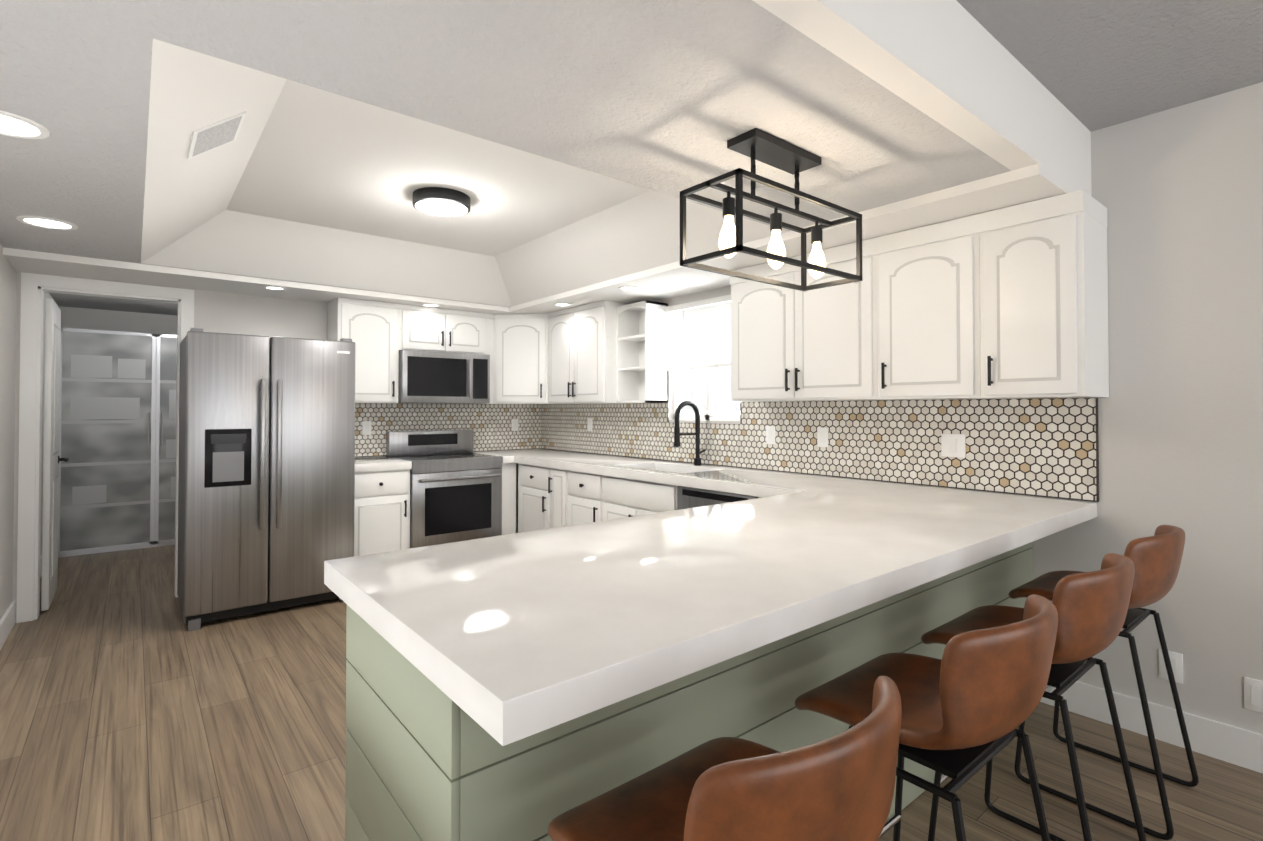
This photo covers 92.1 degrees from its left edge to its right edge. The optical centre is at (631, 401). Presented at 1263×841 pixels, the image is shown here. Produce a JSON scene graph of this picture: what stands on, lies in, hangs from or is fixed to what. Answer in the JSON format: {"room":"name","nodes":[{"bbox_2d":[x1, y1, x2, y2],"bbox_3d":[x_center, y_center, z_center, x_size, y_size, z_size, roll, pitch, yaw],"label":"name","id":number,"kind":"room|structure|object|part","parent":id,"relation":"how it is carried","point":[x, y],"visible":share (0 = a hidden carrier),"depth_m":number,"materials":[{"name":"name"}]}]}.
{"room":"kitchen","nodes":[
{"label":"kitchen","id":0,"kind":"room"},
{"bbox_2d":[0,244,58,619],"bbox_3d":[-1.684,0.014,1.077,0.120,2.620,12.700,1,-1,-39],"label":"wall","id":1,"kind":"structure","parent":0,"point":[8,287],"depth_m":3.54,"materials":[{"name":"white paint"}]},
{"bbox_2d":[0,601,15,649],"bbox_3d":[-0.697,1.241,-0.038,0.015,0.135,9.750,1,-1,-39],"label":"baseboard","id":2,"kind":"structure","parent":1,"relation":"attached to","point":[8,620],"depth_m":3.49,"materials":[{"name":"white wood"}]},
{"bbox_2d":[40,555,41,576],"bbox_3d":[-4.879,1.310,5.068,0.015,0.135,1.950,1,-1,-39],"label":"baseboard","id":3,"kind":"structure","parent":1,"relation":"attached to","point":[41,555],"depth_m":4.79,"materials":[{"name":"white wood"}]},
{"bbox_2d":[59,306,176,334],"bbox_3d":[-4.477,0.090,6.751,2.750,2.620,0.120,1,-1,-39],"label":"wall","id":4,"kind":"structure","parent":0,"point":[95,319],"depth_m":6.11,"materials":[{"name":"white paint"}]},
{"bbox_2d":[12,272,540,612],"bbox_3d":[-2.433,0.065,4.935,3.850,2.620,0.120,1,-1,-39],"label":"wall","id":5,"kind":"structure","parent":0,"point":[223,312],"depth_m":4.51,"materials":[{"name":"white paint"}]},
{"bbox_2d":[41,298,68,610],"bbox_3d":[-3.953,0.344,4.190,0.090,2.018,0.600,1,-1,-39],"label":"door leaf","id":6,"kind":"structure","parent":5,"relation":"in","point":[52,459],"depth_m":3.97,"materials":[{"name":"white wood"}]},
{"bbox_2d":[16,272,193,622],"bbox_3d":[-3.478,0.286,4.076,0.870,2.155,0.156,1,-1,-39],"label":"door frame","id":7,"kind":"structure","parent":5,"relation":"attached to","point":[34,287],"depth_m":3.79,"materials":[{"name":"white wood"}]},
{"bbox_2d":[327,297,403,402],"bbox_3d":[-2.144,-0.383,4.867,0.454,0.796,0.355,1,-1,-39],"label":"upper cabinet","id":8,"kind":"object","parent":5,"relation":"attached to","point":[376,329],"depth_m":4.75,"materials":[{"name":"white wood"}]},
{"bbox_2d":[404,305,487,354],"bbox_3d":[-1.674,-0.593,5.255,0.759,0.366,0.355,1,-1,-39],"label":"upper cabinet","id":9,"kind":"object","parent":5,"relation":"attached to","point":[425,328],"depth_m":5.12,"materials":[{"name":"white wood"}]},
{"bbox_2d":[398,350,489,403],"bbox_3d":[-1.637,-0.195,5.206,0.752,0.423,0.435,1,-1,-39],"label":"over-the-range microwave","id":10,"kind":"object","parent":9,"relation":"attached to","point":[441,377],"visible":1,"depth_m":5.04,"materials":[{"name":"grey metal"}]},
{"bbox_2d":[355,403,538,456],"bbox_3d":[-1.676,0.245,5.467,1.950,0.440,0.011,1,-1,-39],"label":"backsplash","id":11,"kind":"structure","parent":5,"relation":"attached to","point":[491,424],"depth_m":5.53,"materials":[{"name":"tile"}]},
{"bbox_2d":[362,421,370,434],"bbox_3d":[-2.190,0.222,5.038,0.072,0.115,0.006,1,-1,-39],"label":"electrical outlet plate","id":12,"kind":"object","parent":11,"relation":"attached to","point":[366,425],"depth_m":5.03,"materials":[{"name":"white plastic"}]},
{"bbox_2d":[512,419,517,430],"bbox_3d":[-1.130,0.230,5.906,0.072,0.115,0.006,1,-1,-39],"label":"electrical outlet plate","id":13,"kind":"object","parent":11,"relation":"attached to","point":[514,421],"depth_m":5.90,"materials":[{"name":"white plastic"}]},
{"bbox_2d":[482,314,543,403],"bbox_3d":[-0.954,-0.373,5.634,0.676,0.796,0.677,1,-1,-39],"label":"upper cabinet","id":14,"kind":"object","parent":5,"relation":"attached to","point":[515,341],"depth_m":5.38,"materials":[{"name":"white wood"}]},
{"bbox_2d":[0,545,1262,840],"bbox_3d":[-1.491,1.357,1.281,7.600,0.060,12.800,1,-1,-39],"label":"floor","id":15,"kind":"structure","parent":0,"point":[132,707],"depth_m":2.37,"materials":[{"name":"brown wood"}]},
{"bbox_2d":[58,328,161,557],"bbox_3d":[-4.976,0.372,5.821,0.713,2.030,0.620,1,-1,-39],"label":"glass door","id":16,"kind":"structure","parent":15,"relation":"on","point":[117,470],"depth_m":5.59,"materials":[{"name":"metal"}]},
{"bbox_2d":[162,334,176,545],"bbox_3d":[-4.472,0.378,6.234,0.713,2.030,0.620,1,-1,-39],"label":"tall cabinet","id":17,"kind":"object","parent":15,"relation":"on","point":[169,342],"depth_m":5.86,"materials":[{"name":"silver metal"}]},
{"bbox_2d":[177,328,354,630],"bbox_3d":[-2.504,0.468,4.180,0.940,1.795,0.890,1,-1,-39],"label":"fridge","id":18,"kind":"object","parent":15,"relation":"on","point":[266,493],"visible":0.92,"depth_m":3.84,"materials":[{"name":"grey metal"}]},
{"bbox_2d":[386,429,501,547],"bbox_3d":[-1.556,0.815,5.092,0.754,1.125,0.693,1,-1,-39],"label":"range","id":19,"kind":"object","parent":15,"relation":"on","point":[455,488],"visible":0.77,"depth_m":4.93,"materials":[{"name":"grey metal"}]},
{"bbox_2d":[345,542,1032,840],"bbox_3d":[0.553,0.912,2.141,2.748,0.852,0.620,1,-1,-39],"label":"base cabinet","id":20,"kind":"object","parent":15,"relation":"on","point":[417,769],"depth_m":1.33,"materials":[{"name":"green wood"}]},
{"bbox_2d":[324,450,1096,749],"bbox_3d":[-0.540,0.471,3.460,2.776,0.060,4.547,1,-1,-39],"label":"countertop","id":21,"kind":"structure","parent":20,"relation":"on","point":[606,593],"depth_m":1.53,"materials":[{"name":"white stone"}]},
{"bbox_2d":[674,401,705,465],"bbox_3d":[0.405,0.223,4.215,0.248,0.456,0.099,1,-1,-39],"label":"faucet","id":22,"kind":"object","parent":21,"relation":"on","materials":[{"name":"black metal"}]},
{"bbox_2d":[677,486,757,509],"bbox_3d":[0.694,0.933,3.620,0.603,0.849,0.594,1,-1,-39],"label":"dishwasher","id":23,"kind":"object","parent":15,"relation":"on","point":[689,497],"visible":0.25,"depth_m":3.50,"materials":[{"name":"grey metal"}]},
{"bbox_2d":[548,676,901,840],"bbox_3d":[0.154,0.864,0.921,0.445,0.915,0.455,1,-1,-39],"label":"stool","id":24,"kind":"object","parent":15,"relation":"on","point":[840,787],"visible":1,"depth_m":0.74,"materials":[{"name":"leather"}]},
{"bbox_2d":[795,594,1057,840],"bbox_3d":[0.657,0.870,1.333,0.445,0.915,0.455,1,-1,-39],"label":"stool","id":25,"kind":"object","parent":15,"relation":"on","point":[970,700],"visible":0.88,"depth_m":1.16,"materials":[{"name":"leather"}]},
{"bbox_3d":[0.655,0.560,1.338,0.464,0.305,0.471,1,-1,-39],"label":"seat","id":26,"kind":"part","parent":25,"relation":"part of","materials":[{"name":"leather"}]},
{"bbox_2d":[921,553,1145,840],"bbox_3d":[1.129,0.875,1.719,0.445,0.915,0.455,1,-1,-39],"label":"stool","id":27,"kind":"object","parent":15,"relation":"on","point":[1092,607],"visible":0.83,"depth_m":1.53,"materials":[{"name":"leather"}]},
{"bbox_3d":[1.127,0.565,1.725,0.464,0.305,0.471,1,-1,-39],"label":"seat","id":28,"kind":"part","parent":27,"relation":"part of","materials":[{"name":"leather"}]},
{"bbox_2d":[1008,525,1198,839],"bbox_3d":[1.647,0.881,2.144,0.445,0.915,0.455,1,-1,-39],"label":"stool","id":29,"kind":"object","parent":15,"relation":"on","point":[1156,558],"visible":0.6,"depth_m":1.95,"materials":[{"name":"leather"}]},
{"bbox_3d":[1.646,0.571,2.149,0.464,0.305,0.471,1,-1,-39],"label":"seat","id":30,"kind":"part","parent":29,"relation":"part of","materials":[{"name":"leather"}]},
{"bbox_2d":[0,0,1262,314],"bbox_3d":[-0.183,-1.080,2.321,4.300,0.520,12.700,1,-1,-39],"label":"ceiling","id":31,"kind":"structure","parent":0,"point":[572,148],"depth_m":2.10,"materials":[{"name":"grey paint"}]},
{"bbox_2d":[0,110,49,138],"bbox_3d":[-1.952,-0.862,1.890,0.214,0.006,0.214,1,-1,-39],"label":"recessed light","id":32,"kind":"object","parent":31,"relation":"in","point":[14,125],"visible":1,"depth_m":1.92,"materials":[{"name":"white plastic"}]},
{"bbox_2d":[16,216,77,229],"bbox_3d":[-2.782,-0.848,2.903,0.214,0.006,0.214,1,-1,-39],"label":"recessed light","id":33,"kind":"object","parent":31,"relation":"in","point":[46,222],"visible":0.98,"depth_m":2.90,"materials":[{"name":"white plastic"}]},
{"bbox_2d":[187,111,246,158],"bbox_3d":[-1.590,-1.016,2.330,0.162,0.126,0.300,1,-1,-39],"label":"ceiling vent","id":34,"kind":"object","parent":31,"relation":"in","point":[205,139],"visible":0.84,"depth_m":2.31,"materials":[{"name":"white metal"}]},
{"bbox_2d":[262,285,286,290],"bbox_3d":[-2.492,-0.790,4.252,0.154,0.006,0.154,1,-1,-39],"label":"recessed light","id":35,"kind":"object","parent":31,"relation":"in","point":[278,288],"visible":1,"depth_m":4.24,"materials":[{"name":"white plastic"}]},
{"bbox_2d":[421,303,440,306],"bbox_3d":[-1.633,-0.781,4.955,0.154,0.006,0.154,1,-1,-39],"label":"recessed light","id":36,"kind":"object","parent":31,"relation":"in","point":[430,305],"visible":1,"depth_m":4.95,"materials":[{"name":"white plastic"}]},
{"bbox_2d":[413,187,470,215],"bbox_3d":[-1.062,-1.113,3.411,0.310,0.063,0.310,1,-1,-39],"label":"flush-mount light","id":37,"kind":"object","parent":31,"relation":"attached to","point":[439,201],"visible":1,"depth_m":3.33,"materials":[{"name":"black metal"}]},
{"bbox_2d":[553,303,571,305],"bbox_3d":[-0.556,-0.781,4.919,0.154,0.006,0.154,1,-1,-39],"label":"recessed light","id":38,"kind":"object","parent":31,"relation":"in","point":[562,304],"visible":1,"depth_m":4.92,"materials":[{"name":"white plastic"}]},
{"bbox_2d":[618,286,639,290],"bbox_3d":[-0.018,-0.790,4.262,0.154,0.006,0.154,1,-1,-39],"label":"recessed light","id":39,"kind":"object","parent":31,"relation":"in","point":[628,288],"visible":0.96,"depth_m":4.27,"materials":[{"name":"white plastic"}]},
{"bbox_2d":[680,128,861,290],"bbox_3d":[0.494,-0.649,2.081,0.670,0.427,0.250,1,-1,-39],"label":"pendant lamp","id":40,"kind":"object","parent":31,"relation":"hanging from","point":[754,144],"visible":1,"depth_m":2.04,"materials":[{"name":"black metal"}]},
{"bbox_2d":[541,82,1262,733],"bbox_3d":[2.191,0.032,2.421,0.120,2.620,9.870,1,-1,-39],"label":"wall","id":41,"kind":"structure","parent":0,"point":[1177,192],"depth_m":2.37,"materials":[{"name":"white paint"}]},
{"bbox_2d":[544,300,643,403],"bbox_3d":[-0.344,-0.380,5.143,0.354,0.796,0.856,1,-1,-39],"label":"upper cabinet","id":42,"kind":"object","parent":41,"relation":"attached to","point":[594,352],"depth_m":4.88,"materials":[{"name":"white wood"}]},
{"bbox_2d":[664,294,730,370],"bbox_3d":[0.552,-0.476,4.291,0.054,0.485,0.890,1,-1,-39],"label":"window blind","id":43,"kind":"object","parent":41,"relation":"attached to","point":[703,327],"visible":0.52,"depth_m":4.36,"materials":[{"name":"white fabric"}]},
{"bbox_2d":[673,348,741,420],"bbox_3d":[0.560,-0.262,4.418,0.119,0.840,0.720,1,-1,-39],"label":"window","id":44,"kind":"structure","parent":41,"relation":"in","point":[709,415],"depth_m":4.41,"materials":[{"name":"white"}]},
{"bbox_2d":[730,239,871,401],"bbox_3d":[1.029,-0.402,3.466,0.354,0.796,0.950,1,-1,-39],"label":"upper cabinet","id":45,"kind":"object","parent":41,"relation":"attached to","point":[787,344],"depth_m":3.31,"materials":[{"name":"white wood"}]},
{"bbox_2d":[539,398,1098,501],"bbox_3d":[0.532,0.229,4.339,0.013,0.440,4.556,1,-1,-39],"label":"backsplash","id":46,"kind":"structure","parent":41,"relation":"attached to","point":[1048,447],"depth_m":3.31,"materials":[{"name":"tile"}]},
{"bbox_2d":[587,418,591,430],"bbox_3d":[-0.371,0.208,5.433,0.006,0.115,0.072,1,-1,-39],"label":"electrical outlet plate","id":47,"kind":"object","parent":46,"relation":"attached to","point":[589,420],"depth_m":5.43,"materials":[{"name":"white plastic"}]},
{"bbox_2d":[766,426,774,443],"bbox_3d":[0.890,0.216,3.893,0.006,0.115,0.072,1,-1,-39],"label":"electrical outlet plate","id":48,"kind":"object","parent":46,"relation":"attached to","point":[770,430],"depth_m":3.89,"materials":[{"name":"white plastic"}]},
{"bbox_2d":[817,427,827,446],"bbox_3d":[1.131,0.212,3.599,0.006,0.115,0.072,1,-1,-39],"label":"electrical outlet plate","id":49,"kind":"object","parent":46,"relation":"attached to","point":[822,433],"depth_m":3.60,"materials":[{"name":"white plastic"}]},
{"bbox_2d":[941,434,965,457],"bbox_3d":[1.599,0.219,3.026,0.006,0.115,0.115,1,-1,-39],"label":"electrical outlet plate","id":50,"kind":"object","parent":46,"relation":"attached to","point":[952,444],"depth_m":3.02,"materials":[{"name":"white plastic"}]},
{"bbox_2d":[868,215,971,399],"bbox_3d":[1.479,-0.410,2.917,0.354,0.796,0.469,1,-1,-39],"label":"upper cabinet","id":51,"kind":"object","parent":41,"relation":"attached to","point":[922,276],"depth_m":2.81,"materials":[{"name":"white wood"}]},
{"bbox_2d":[972,190,1108,398],"bbox_3d":[1.746,-0.414,2.591,0.354,0.796,0.375,1,-1,-39],"label":"upper cabinet","id":52,"kind":"object","parent":41,"relation":"attached to","point":[1040,267],"depth_m":2.47,"materials":[{"name":"white wood"}]},
{"bbox_2d":[1040,681,1262,772],"bbox_3d":[3.545,1.250,0.644,0.015,0.135,5.430,1,-1,-39],"label":"baseboard","id":53,"kind":"structure","parent":41,"relation":"attached to","point":[1228,743],"depth_m":2.38,"materials":[{"name":"white"}]},
{"bbox_2d":[1158,649,1182,683],"bbox_3d":[2.120,1.041,2.395,0.006,0.115,0.072,1,-1,-39],"label":"electrical outlet plate","id":54,"kind":"object","parent":41,"relation":"attached to","point":[1176,659],"depth_m":2.38,"materials":[{"name":"white plastic"}]},
{"bbox_2d":[1244,677,1262,712],"bbox_3d":[2.273,1.068,2.209,0.006,0.115,0.072,1,-1,-39],"label":"electrical outlet plate","id":55,"kind":"object","parent":41,"relation":"attached to","point":[1253,688],"depth_m":2.22,"materials":[{"name":"white plastic"}]},
{"label":"outside","id":56,"kind":"structure","parent":0,"visible":0},
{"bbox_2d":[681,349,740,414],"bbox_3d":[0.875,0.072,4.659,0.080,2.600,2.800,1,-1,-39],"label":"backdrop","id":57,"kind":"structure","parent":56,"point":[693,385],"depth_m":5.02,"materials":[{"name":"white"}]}
]}

